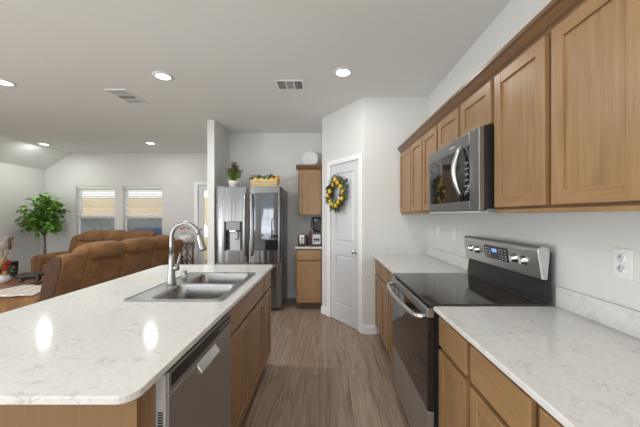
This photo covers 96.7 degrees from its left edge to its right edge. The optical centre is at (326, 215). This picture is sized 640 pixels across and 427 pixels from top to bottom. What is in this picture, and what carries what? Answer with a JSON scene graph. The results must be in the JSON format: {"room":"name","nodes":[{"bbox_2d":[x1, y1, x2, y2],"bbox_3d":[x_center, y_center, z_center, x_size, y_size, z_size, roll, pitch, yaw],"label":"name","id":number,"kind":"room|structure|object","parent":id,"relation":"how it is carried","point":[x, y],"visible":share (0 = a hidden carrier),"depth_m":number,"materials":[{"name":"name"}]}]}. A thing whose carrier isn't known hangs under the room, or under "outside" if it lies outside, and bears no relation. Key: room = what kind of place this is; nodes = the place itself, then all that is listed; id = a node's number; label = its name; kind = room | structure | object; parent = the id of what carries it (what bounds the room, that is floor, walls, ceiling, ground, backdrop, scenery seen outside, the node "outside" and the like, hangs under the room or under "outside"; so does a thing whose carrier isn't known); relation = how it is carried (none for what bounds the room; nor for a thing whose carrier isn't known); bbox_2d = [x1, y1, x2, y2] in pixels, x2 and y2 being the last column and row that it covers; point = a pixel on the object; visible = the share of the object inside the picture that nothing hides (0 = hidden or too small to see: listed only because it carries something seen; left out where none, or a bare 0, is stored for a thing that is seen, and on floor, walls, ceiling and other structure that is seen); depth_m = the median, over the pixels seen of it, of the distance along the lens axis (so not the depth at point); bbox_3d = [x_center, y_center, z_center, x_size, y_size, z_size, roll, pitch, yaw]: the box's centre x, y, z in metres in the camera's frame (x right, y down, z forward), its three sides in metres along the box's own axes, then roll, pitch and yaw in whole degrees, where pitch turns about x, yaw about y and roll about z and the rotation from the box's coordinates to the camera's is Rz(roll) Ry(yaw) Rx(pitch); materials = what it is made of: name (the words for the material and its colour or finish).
{"room":"kitchen","nodes":[
{"label":"kitchen","id":0,"kind":"room"},
{"bbox_2d":[0,163,44,273],"bbox_3d":[-6.250,0.184,1.520,0.140,2.372,9.440,0,0,0],"label":"wall","id":1,"kind":"structure","parent":0,"point":[17,183],"depth_m":5.71,"materials":[{"name":"white paint"}]},
{"bbox_2d":[45,153,206,264],"bbox_3d":[-4.019,0.000,6.310,4.603,2.740,0.140,0,0,0],"label":"wall","id":2,"kind":"structure","parent":0,"point":[177,173],"depth_m":6.24,"materials":[{"name":"white paint"}]},
{"bbox_2d":[79,190,114,234],"bbox_3d":[-5.085,0.065,6.287,0.910,1.410,0.155,0,0,0],"label":"window","id":3,"kind":"structure","parent":2,"relation":"in","point":[80,209],"depth_m":6.32,"materials":[{"name":"white paint"}]},
{"bbox_2d":[77,186,114,214],"bbox_3d":[-5.085,-0.328,6.275,0.838,0.625,0.046,0,0,0],"label":"window blind","id":4,"kind":"object","parent":3,"relation":"attached to","point":[78,187],"visible":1,"depth_m":6.27,"materials":[{"name":"white plastic"}]},
{"bbox_2d":[125,190,161,230],"bbox_3d":[-4.050,0.065,6.287,0.920,1.410,0.155,0,0,0],"label":"window","id":5,"kind":"structure","parent":2,"relation":"in","point":[126,209],"depth_m":6.32,"materials":[{"name":"white paint"}]},
{"bbox_2d":[124,186,161,214],"bbox_3d":[-4.050,-0.328,6.275,0.848,0.625,0.046,0,0,0],"label":"window blind","id":6,"kind":"object","parent":5,"relation":"attached to","point":[125,187],"visible":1,"depth_m":6.27,"materials":[{"name":"white plastic"}]},
{"bbox_2d":[194,182,206,264],"bbox_3d":[-2.370,0.315,6.236,1.080,2.110,0.108,0,0,0],"label":"door","id":7,"kind":"structure","parent":2,"relation":"in","point":[199,187],"depth_m":6.25,"materials":[{"name":"white paint"}]},
{"bbox_2d":[207,120,229,264],"bbox_3d":[-1.667,0.000,5.160,0.100,2.740,2.160,0,0,0],"label":"wall","id":8,"kind":"structure","parent":0,"point":[218,138],"depth_m":4.09,"materials":[{"name":"white paint"}]},
{"bbox_2d":[228,181,238,186],"bbox_3d":[-1.395,-0.455,4.250,0.148,0.118,0.148,0,0,0],"label":"pot","id":9,"kind":"object","parent":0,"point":[231,183],"depth_m":4.19,"materials":[{"name":"white ceramic"}]},
{"bbox_2d":[0,0,510,169],"bbox_3d":[-2.530,-1.181,1.520,7.800,0.677,9.840,0,0,0],"label":"ceiling","id":10,"kind":"structure","parent":0,"point":[224,59],"depth_m":2.58,"materials":[{"name":"white paint"}]},
{"bbox_2d":[0,79,16,86],"bbox_3d":[-3.320,-1.365,2.920,0.184,0.010,0.184,0,0,0],"label":"recessed light","id":11,"kind":"object","parent":10,"relation":"in","point":[4,82],"visible":1,"depth_m":2.94,"materials":[{"name":"white plastic"}]},
{"bbox_2d":[0,80,12,85],"bbox_3d":[-3.320,-1.365,2.920,0.131,0.004,0.131,0,0,-28],"label":"diffuser","id":12,"kind":"object","parent":11,"relation":"attached to","point":[2,82],"depth_m":2.93,"materials":[{"name":"white"}]},
{"bbox_2d":[104,89,148,103],"bbox_3d":[-2.300,-1.366,3.280,0.240,0.008,0.400,0,0,0],"label":"ceiling vent","id":13,"kind":"object","parent":10,"relation":"in","point":[125,95],"visible":1,"depth_m":3.26,"materials":[{"name":"white metal"}]},
{"bbox_2d":[152,71,172,80],"bbox_3d":[-1.610,-1.365,2.790,0.184,0.010,0.184,0,0,0],"label":"recessed light","id":14,"kind":"object","parent":10,"relation":"in","point":[160,75],"visible":1,"depth_m":2.77,"materials":[{"name":"white plastic"}]},
{"bbox_2d":[155,74,169,79],"bbox_3d":[-1.610,-1.365,2.790,0.131,0.004,0.131,0,0,-28],"label":"diffuser","id":15,"kind":"object","parent":14,"relation":"attached to","point":[160,76],"depth_m":2.79,"materials":[{"name":"white plastic"}]},
{"bbox_2d":[275,80,304,89],"bbox_3d":[-0.385,-1.366,2.980,0.290,0.008,0.220,0,0,0],"label":"ceiling vent","id":16,"kind":"object","parent":10,"relation":"in","point":[281,84],"visible":1,"depth_m":2.97,"materials":[{"name":"white metal"}]},
{"bbox_2d":[333,67,352,76],"bbox_3d":[0.153,-1.365,2.716,0.184,0.010,0.184,0,0,0],"label":"recessed light","id":17,"kind":"object","parent":10,"relation":"in","point":[341,71],"visible":1,"depth_m":2.71,"materials":[{"name":"white plastic"}]},
{"bbox_2d":[336,70,349,75],"bbox_3d":[0.153,-1.365,2.716,0.131,0.004,0.131,0,0,28],"label":"diffuser","id":18,"kind":"object","parent":17,"relation":"attached to","point":[338,72],"depth_m":2.72,"materials":[{"name":"white"}]},
{"bbox_2d":[230,133,321,291],"bbox_3d":[-0.793,0.000,4.780,1.647,2.740,0.120,0,0,0],"label":"wall","id":19,"kind":"structure","parent":0,"point":[263,154],"depth_m":4.72,"materials":[{"name":"white paint"}]},
{"bbox_2d":[286,292,295,297],"bbox_3d":[-1.030,1.317,4.713,1.160,0.105,0.015,0,0,0],"label":"baseboard","id":20,"kind":"structure","parent":19,"relation":"attached to","point":[289,294],"depth_m":4.71,"materials":[{"name":"white paint"}]},
{"bbox_2d":[296,165,321,215],"bbox_3d":[-0.274,-0.390,4.535,0.403,0.780,0.366,0,0,0],"label":"upper cabinet","id":21,"kind":"object","parent":19,"relation":"attached to","point":[309,176],"visible":0.96,"depth_m":4.38,"materials":[{"name":"brown wood"}]},
{"bbox_2d":[302,151,317,164],"bbox_3d":[-0.270,-0.910,4.557,0.260,0.254,0.062,0,0,0],"label":"plate","id":22,"kind":"object","parent":21,"relation":"on","point":[310,157],"visible":0.94,"depth_m":4.56,"materials":[{"name":"white ceramic"}]},
{"bbox_2d":[240,298,409,426],"bbox_3d":[-2.505,1.420,1.520,7.750,0.100,9.840,0,0,0],"label":"floor","id":23,"kind":"structure","parent":0,"point":[319,370],"depth_m":2.39,"materials":[{"name":"brown wood"}]},
{"bbox_2d":[0,276,42,288],"bbox_3d":[-4.385,1.143,3.675,0.730,0.455,1.250,0,0,0],"label":"coffee table","id":24,"kind":"object","parent":23,"relation":"on","point":[13,282],"visible":0.1,"depth_m":3.88,"materials":[{"name":"red wood"}]},
{"bbox_2d":[0,273,11,283],"bbox_3d":[-4.400,0.850,3.840,0.196,0.130,0.196,0,0,0],"label":"flower bowl","id":25,"kind":"object","parent":24,"relation":"on","point":[4,278],"visible":0.83,"depth_m":3.81,"materials":[{"name":"white ceramic"}]},
{"bbox_2d":[0,236,15,274],"bbox_3d":[-4.395,0.574,3.839,0.301,0.622,0.269,0,0,-22],"label":"flower bouquet","id":26,"kind":"object","parent":25,"relation":"in","point":[10,245],"visible":0.92,"depth_m":3.85,"materials":[{"name":"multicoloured plant"}]},
{"bbox_2d":[5,261,18,277],"bbox_3d":[-4.660,0.794,4.180,0.149,0.240,0.110,0,0,0],"label":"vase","id":27,"kind":"object","parent":24,"relation":"on","point":[15,264],"visible":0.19,"depth_m":4.18,"materials":[{"name":"black"}]},
{"bbox_2d":[9,270,44,282],"bbox_3d":[-4.118,0.836,3.913,0.381,0.150,0.139,0,0,-30],"label":"animal figurine","id":28,"kind":"object","parent":24,"relation":"on","point":[38,275],"visible":0.91,"depth_m":3.90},
{"bbox_2d":[13,193,69,253],"bbox_3d":[-5.700,0.459,5.753,0.783,1.821,0.818,0,0,0],"label":"ficus tree","id":29,"kind":"object","parent":23,"relation":"on","point":[39,221],"visible":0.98,"depth_m":5.65,"materials":[{"name":"green plant"}]},
{"bbox_2d":[0,383,154,426],"bbox_3d":[-0.868,0.924,0.844,0.665,0.891,0.088,0,0,0],"label":"island end panel","id":30,"kind":"object","parent":23,"relation":"on","point":[139,412],"visible":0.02,"depth_m":0.80,"materials":[{"name":"brown wood"}]},
{"bbox_2d":[0,235,183,313],"bbox_3d":[-3.080,0.838,3.970,1.116,1.063,2.022,0,0,7],"label":"recliner sofa","id":31,"kind":"object","parent":23,"relation":"on","point":[93,263],"visible":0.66,"depth_m":3.31,"materials":[{"name":"brown fabric"}]},
{"bbox_2d":[0,284,41,296],"bbox_3d":[-3.470,0.859,3.270,0.660,0.042,0.524,0,0,0],"label":"striped throw","id":32,"kind":"object","parent":31,"relation":"on","point":[22,290],"visible":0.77,"depth_m":3.25,"materials":[{"name":"fabric"}]},
{"bbox_2d":[31,230,157,275],"bbox_3d":[-4.370,0.838,5.608,1.882,1.063,1.076,0,0,0],"label":"recliner sofa","id":33,"kind":"object","parent":23,"relation":"on","point":[39,262],"visible":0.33,"depth_m":5.85,"materials":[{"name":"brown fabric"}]},
{"bbox_2d":[179,243,193,264],"bbox_3d":[-2.990,0.975,5.950,0.280,0.790,0.300,0,0,0],"label":"plant stand","id":34,"kind":"object","parent":23,"relation":"on","point":[186,244],"visible":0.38,"depth_m":6.07,"materials":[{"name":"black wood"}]},
{"bbox_2d":[178,234,191,242],"bbox_3d":[-2.970,0.487,5.950,0.250,0.185,0.250,0,0,0],"label":"round vase","id":35,"kind":"object","parent":34,"relation":"on","point":[186,238],"visible":0.81,"depth_m":5.87,"materials":[{"name":"white ceramic"}]},
{"bbox_2d":[155,311,230,426],"bbox_3d":[-0.795,0.934,1.186,0.639,0.872,0.589,0,0,0],"label":"dishwasher","id":36,"kind":"object","parent":23,"relation":"on","point":[195,391],"visible":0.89,"depth_m":1.11,"materials":[{"name":"silver metal"}]},
{"bbox_2d":[229,278,263,426],"bbox_3d":[-0.825,0.924,1.905,0.620,0.891,0.838,0,0,0],"label":"base cabinet","id":37,"kind":"object","parent":23,"relation":"on","point":[247,316],"visible":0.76,"depth_m":1.83,"materials":[{"name":"brown wood"}]},
{"bbox_2d":[0,265,272,404],"bbox_3d":[-1.005,0.467,1.677,1.030,0.022,1.925,0,0,0],"label":"countertop","id":38,"kind":"structure","parent":37,"relation":"on","point":[89,345],"depth_m":1.06,"materials":[{"name":"white stone"}]},
{"bbox_2d":[166,222,206,284],"bbox_3d":[-0.919,0.244,1.861,0.266,0.410,0.061,0,0,5],"label":"kitchen faucet","id":39,"kind":"object","parent":38,"relation":"on","point":[171,279],"visible":1,"depth_m":1.85,"materials":[{"name":"silver metal"}]},
{"bbox_2d":[124,272,255,301],"bbox_3d":[-0.820,0.546,1.870,0.532,0.198,0.742,0,0,0],"label":"sink","id":40,"kind":"object","parent":38,"relation":"in","point":[198,286],"visible":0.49,"depth_m":1.85,"materials":[{"name":"silver metal"}]},
{"bbox_2d":[181,270,187,277],"bbox_3d":[-1.035,0.424,2.065,0.048,0.050,0.048,0,0,0],"label":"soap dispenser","id":41,"kind":"object","parent":40,"relation":"on","point":[184,272],"visible":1,"depth_m":2.05,"materials":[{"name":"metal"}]},
{"bbox_2d":[216,186,286,309],"bbox_3d":[-1.117,0.475,4.342,0.942,1.790,0.696,0,0,0],"label":"refrigerator","id":42,"kind":"object","parent":23,"relation":"on","point":[251,222],"visible":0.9,"depth_m":4.05,"materials":[{"name":"silver metal"}]},
{"bbox_2d":[226,161,240,186],"bbox_3d":[-1.379,-0.604,4.240,0.300,0.415,0.301,0,0,0],"label":"potted herb","id":43,"kind":"object","parent":42,"relation":"on","point":[233,174],"visible":0.99,"depth_m":4.20,"materials":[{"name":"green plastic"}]},
{"bbox_2d":[250,179,279,186],"bbox_3d":[-0.925,-0.462,4.260,0.422,0.132,0.202,0,0,0],"label":"fruit basket","id":44,"kind":"object","parent":42,"relation":"on","point":[253,184],"visible":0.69,"depth_m":4.17,"materials":[{"name":"beige wicker"}]},
{"bbox_2d":[249,174,279,179],"bbox_3d":[-0.947,-0.576,4.263,0.465,0.110,0.173,0,0,0],"label":"greenery","id":45,"kind":"object","parent":44,"relation":"in","point":[270,175],"visible":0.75,"depth_m":4.24,"materials":[{"name":"green plant"}]},
{"bbox_2d":[262,270,270,367],"bbox_3d":[-0.825,0.924,2.475,0.620,0.891,0.298,0,0,0],"label":"base cabinet","id":46,"kind":"object","parent":23,"relation":"on","point":[267,278],"visible":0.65,"depth_m":2.50,"materials":[{"name":"brown wood"}]},
{"bbox_2d":[296,249,321,307],"bbox_3d":[-0.259,0.924,4.409,0.373,0.891,0.618,0,0,0],"label":"base cabinet","id":47,"kind":"object","parent":23,"relation":"on","point":[308,261],"visible":0.96,"depth_m":4.11,"materials":[{"name":"brown wood"}]},
{"bbox_2d":[295,237,321,248],"bbox_3d":[-0.268,0.417,4.404,0.394,0.122,0.629,0,0,0],"label":"countertop","id":48,"kind":"structure","parent":47,"relation":"on","point":[297,246],"depth_m":4.09,"materials":[{"name":"white stone"}]},
{"bbox_2d":[298,233,307,245],"bbox_3d":[-0.370,0.367,4.341,0.130,0.176,0.278,0,0,0],"label":"toaster","id":49,"kind":"object","parent":48,"relation":"on","point":[302,238],"visible":1,"depth_m":4.22,"materials":[{"name":"silver metal"}]},
{"bbox_2d":[308,230,310,244],"bbox_3d":[-0.274,0.340,4.390,0.048,0.231,0.100,0,0,0],"label":"appliance","id":50,"kind":"object","parent":48,"relation":"on","point":[309,235],"visible":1,"depth_m":4.34,"materials":[{"name":"red plastic"}]},
{"bbox_2d":[311,217,321,245],"bbox_3d":[-0.163,0.237,4.318,0.170,0.435,0.204,0,0,0],"label":"blender","id":51,"kind":"object","parent":48,"relation":"on","point":[316,235],"visible":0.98,"depth_m":4.23,"materials":[{"name":"black plastic"}]},
{"bbox_2d":[375,259,382,335],"bbox_3d":[0.861,0.924,3.109,0.614,0.891,0.356,0,0,0],"label":"base cabinet","id":52,"kind":"object","parent":23,"relation":"on","point":[378,264],"visible":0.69,"depth_m":3.11,"materials":[{"name":"brown wood"}]},
{"bbox_2d":[381,265,393,362],"bbox_3d":[0.861,0.924,2.572,0.614,0.891,0.713,0,0,0],"label":"base cabinet","id":53,"kind":"object","parent":23,"relation":"on","point":[386,275],"visible":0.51,"depth_m":2.65,"materials":[{"name":"brown wood"}]},
{"bbox_2d":[373,246,475,276],"bbox_3d":[0.852,0.417,2.752,0.634,0.122,1.074,0,0,0],"label":"countertop","id":54,"kind":"structure","parent":53,"relation":"on","point":[397,259],"depth_m":2.77,"materials":[{"name":"white stone"}]},
{"bbox_2d":[439,317,472,426],"bbox_3d":[0.861,0.924,1.275,0.614,0.891,0.308,0,0,0],"label":"base cabinet","id":55,"kind":"object","parent":23,"relation":"on","point":[455,383],"visible":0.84,"depth_m":1.26,"materials":[{"name":"brown wood"}]},
{"bbox_2d":[387,235,550,426],"bbox_3d":[0.781,0.762,1.823,0.709,1.216,0.781,0,0,0],"label":"range","id":56,"kind":"object","parent":23,"relation":"on","point":[523,269],"visible":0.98,"depth_m":1.64,"materials":[{"name":"silver metal"}]},
{"bbox_2d":[393,273,541,307],"bbox_3d":[0.802,0.456,1.823,0.575,0.019,0.781,0,0,0],"label":"cooktop","id":57,"kind":"object","parent":56,"relation":"in","point":[430,290],"depth_m":1.67,"materials":[{"name":"black glass"}]},
{"bbox_2d":[470,345,541,426],"bbox_3d":[0.861,0.924,0.940,0.614,0.891,0.358,0,0,0],"label":"base cabinet","id":58,"kind":"object","parent":23,"relation":"on","point":[496,400],"visible":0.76,"depth_m":0.94,"materials":[{"name":"brown wood"}]},
{"bbox_2d":[540,407,563,426],"bbox_3d":[0.861,0.924,0.530,0.614,0.891,0.458,0,0,0],"label":"base cabinet","id":59,"kind":"object","parent":23,"relation":"on","point":[546,419],"visible":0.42,"depth_m":0.72,"materials":[{"name":"brown wood"}]},
{"bbox_3d":[0.861,0.925,-0.050,0.613,0.891,0.698,0,0,0],"label":"base cabinet","id":60,"kind":"object","parent":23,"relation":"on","visible":0},
{"bbox_2d":[434,286,639,426],"bbox_3d":[0.852,0.417,0.515,0.634,0.122,1.830,0,0,0],"label":"countertop","id":61,"kind":"structure","parent":60,"relation":"on","point":[578,358],"depth_m":0.97,"materials":[{"name":"white stone"}]},
{"bbox_2d":[322,97,363,324],"bbox_3d":[0.221,0.000,3.674,0.100,2.740,0.868,0,0,-35],"label":"wall","id":62,"kind":"structure","parent":0,"point":[342,129],"depth_m":3.69,"materials":[{"name":"white paint"}]},
{"bbox_2d":[321,305,326,315],"bbox_3d":[-0.037,1.317,3.940,0.015,0.105,0.149,0,0,-35],"label":"baseboard","id":63,"kind":"structure","parent":62,"relation":"attached to","point":[323,309],"depth_m":3.94,"materials":[{"name":"white paint"}]},
{"bbox_2d":[327,153,362,332],"bbox_3d":[0.206,0.320,3.584,0.098,2.100,0.707,0,0,-35],"label":"door","id":64,"kind":"structure","parent":62,"relation":"in","point":[345,227],"depth_m":3.54,"materials":[{"name":"white paint"}]},
{"bbox_2d":[325,173,348,212],"bbox_3d":[0.112,-0.284,3.626,0.112,0.520,0.491,0,0,-38],"label":"wreath","id":65,"kind":"object","parent":64,"relation":"hanging from","point":[343,187],"visible":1,"depth_m":3.60,"materials":[{"name":"green plant"}]},
{"bbox_2d":[364,97,427,333],"bbox_3d":[0.800,0.000,3.340,0.740,2.740,0.100,0,0,0],"label":"wall","id":66,"kind":"structure","parent":0,"point":[388,121],"depth_m":3.29,"materials":[{"name":"white paint"}]},
{"bbox_2d":[364,325,376,333],"bbox_3d":[0.502,1.317,3.283,0.145,0.105,0.015,0,0,0],"label":"baseboard","id":67,"kind":"structure","parent":66,"relation":"attached to","point":[368,329],"depth_m":3.27,"materials":[{"name":"white paint"}]},
{"bbox_2d":[428,0,639,310],"bbox_3d":[1.240,0.000,1.520,0.140,2.740,9.440,0,0,0],"label":"wall","id":68,"kind":"structure","parent":0,"point":[580,245],"depth_m":1.49,"materials":[{"name":"white paint"}]},
{"bbox_2d":[398,138,411,213],"bbox_3d":[0.992,-0.396,3.075,0.353,0.768,0.425,0,0,0],"label":"upper cabinet","id":69,"kind":"object","parent":68,"relation":"attached to","point":[404,148],"visible":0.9,"depth_m":3.07,"materials":[{"name":"brown wood"}]},
{"bbox_2d":[408,114,440,213],"bbox_3d":[0.992,-0.396,2.516,0.353,0.768,0.692,0,0,0],"label":"upper cabinet","id":70,"kind":"object","parent":68,"relation":"attached to","point":[424,141],"visible":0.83,"depth_m":2.53,"materials":[{"name":"brown wood"}]},
{"bbox_2d":[436,226,439,237],"bbox_3d":[1.165,0.170,2.990,0.008,0.120,0.074,0,0,0],"label":"light switch","id":71,"kind":"object","parent":68,"relation":"attached to","point":[437,227],"visible":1,"depth_m":2.97,"materials":[{"name":"white plastic"}]},
{"bbox_2d":[452,227,455,240],"bbox_3d":[1.165,0.170,2.610,0.008,0.120,0.074,0,0,0],"label":"light switch","id":72,"kind":"object","parent":68,"relation":"attached to","point":[453,228],"visible":1,"depth_m":2.60,"materials":[{"name":"white plastic"}]},
{"bbox_2d":[434,63,494,149],"bbox_3d":[0.992,-0.623,1.808,0.353,0.315,0.725,0,0,0],"label":"upper cabinet","id":73,"kind":"object","parent":68,"relation":"attached to","point":[471,106],"visible":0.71,"depth_m":1.69,"materials":[{"name":"brown wood"}]},
{"bbox_2d":[429,125,495,213],"bbox_3d":[0.941,-0.239,1.808,0.452,0.448,0.715,0,0,0],"label":"microwave","id":74,"kind":"object","parent":73,"relation":"attached to","point":[461,172],"visible":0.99,"depth_m":1.60,"materials":[{"name":"silver metal"}]},
{"bbox_2d":[487,11,552,212],"bbox_3d":[0.992,-0.396,1.264,0.353,0.768,0.363,0,0,0],"label":"upper cabinet","id":75,"kind":"object","parent":68,"relation":"attached to","point":[521,69],"visible":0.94,"depth_m":1.22,"materials":[{"name":"brown wood"}]},
{"bbox_2d":[541,0,639,211],"bbox_3d":[0.992,-0.396,0.734,0.353,0.768,0.697,0,0,0],"label":"upper cabinet","id":76,"kind":"object","parent":68,"relation":"attached to","point":[595,44],"visible":1,"depth_m":0.90,"materials":[{"name":"brown wood"}]},
{"bbox_2d":[556,286,639,338],"bbox_3d":[1.159,0.406,0.515,0.020,0.100,1.830,0,0,0],"label":"backsplash","id":77,"kind":"structure","parent":68,"relation":"attached to","point":[626,320],"depth_m":1.19,"materials":[{"name":"white stone"}]},
{"bbox_2d":[613,247,632,280],"bbox_3d":[1.165,0.190,1.122,0.008,0.120,0.074,0,0,0],"label":"wall outlet","id":78,"kind":"object","parent":68,"relation":"attached to","point":[622,258],"visible":1,"depth_m":1.12,"materials":[{"name":"white plastic"}]},
{"bbox_2d":[617,254,626,261],"bbox_3d":[1.163,0.168,1.122,0.004,0.034,0.034,0,0,0],"label":"socket","id":79,"kind":"object","parent":78,"relation":"attached to","point":[620,257],"depth_m":1.12,"materials":[{"name":"white plastic"}]},
{"bbox_2d":[617,265,626,273],"bbox_3d":[1.163,0.212,1.122,0.004,0.034,0.034,0,0,0],"label":"socket","id":80,"kind":"object","parent":78,"relation":"attached to","point":[621,269],"depth_m":1.12,"materials":[{"name":"white plastic"}]},
{"label":"outside","id":81,"kind":"structure","parent":0,"visible":0},
{"bbox_3d":[-5.000,1.570,14.220,22.000,0.100,15.560,0,0,0],"label":"lawn","id":82,"kind":"structure","parent":81,"visible":0},
{"bbox_2d":[82,190,161,190],"bbox_3d":[-5.850,0.270,8.045,3.300,2.500,0.090,0,0,0],"label":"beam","id":83,"kind":"structure","parent":82,"relation":"on","point":[82,190],"depth_m":8.08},
{"bbox_2d":[82,197,206,260],"bbox_3d":[-3.939,0.451,9.630,16.122,2.138,0.060,0,0,0],"label":"wooden fence","id":84,"kind":"object","parent":82,"relation":"on","point":[108,224],"visible":0.09,"depth_m":9.60,"materials":[{"name":"beige wood"}]},
{"bbox_2d":[133,227,161,234],"bbox_3d":[-5.250,0.940,8.800,1.060,1.160,0.660,0,0,0],"label":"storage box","id":85,"kind":"object","parent":82,"relation":"on","point":[158,230],"visible":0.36,"depth_m":8.50,"materials":[{"name":"blue plastic"}]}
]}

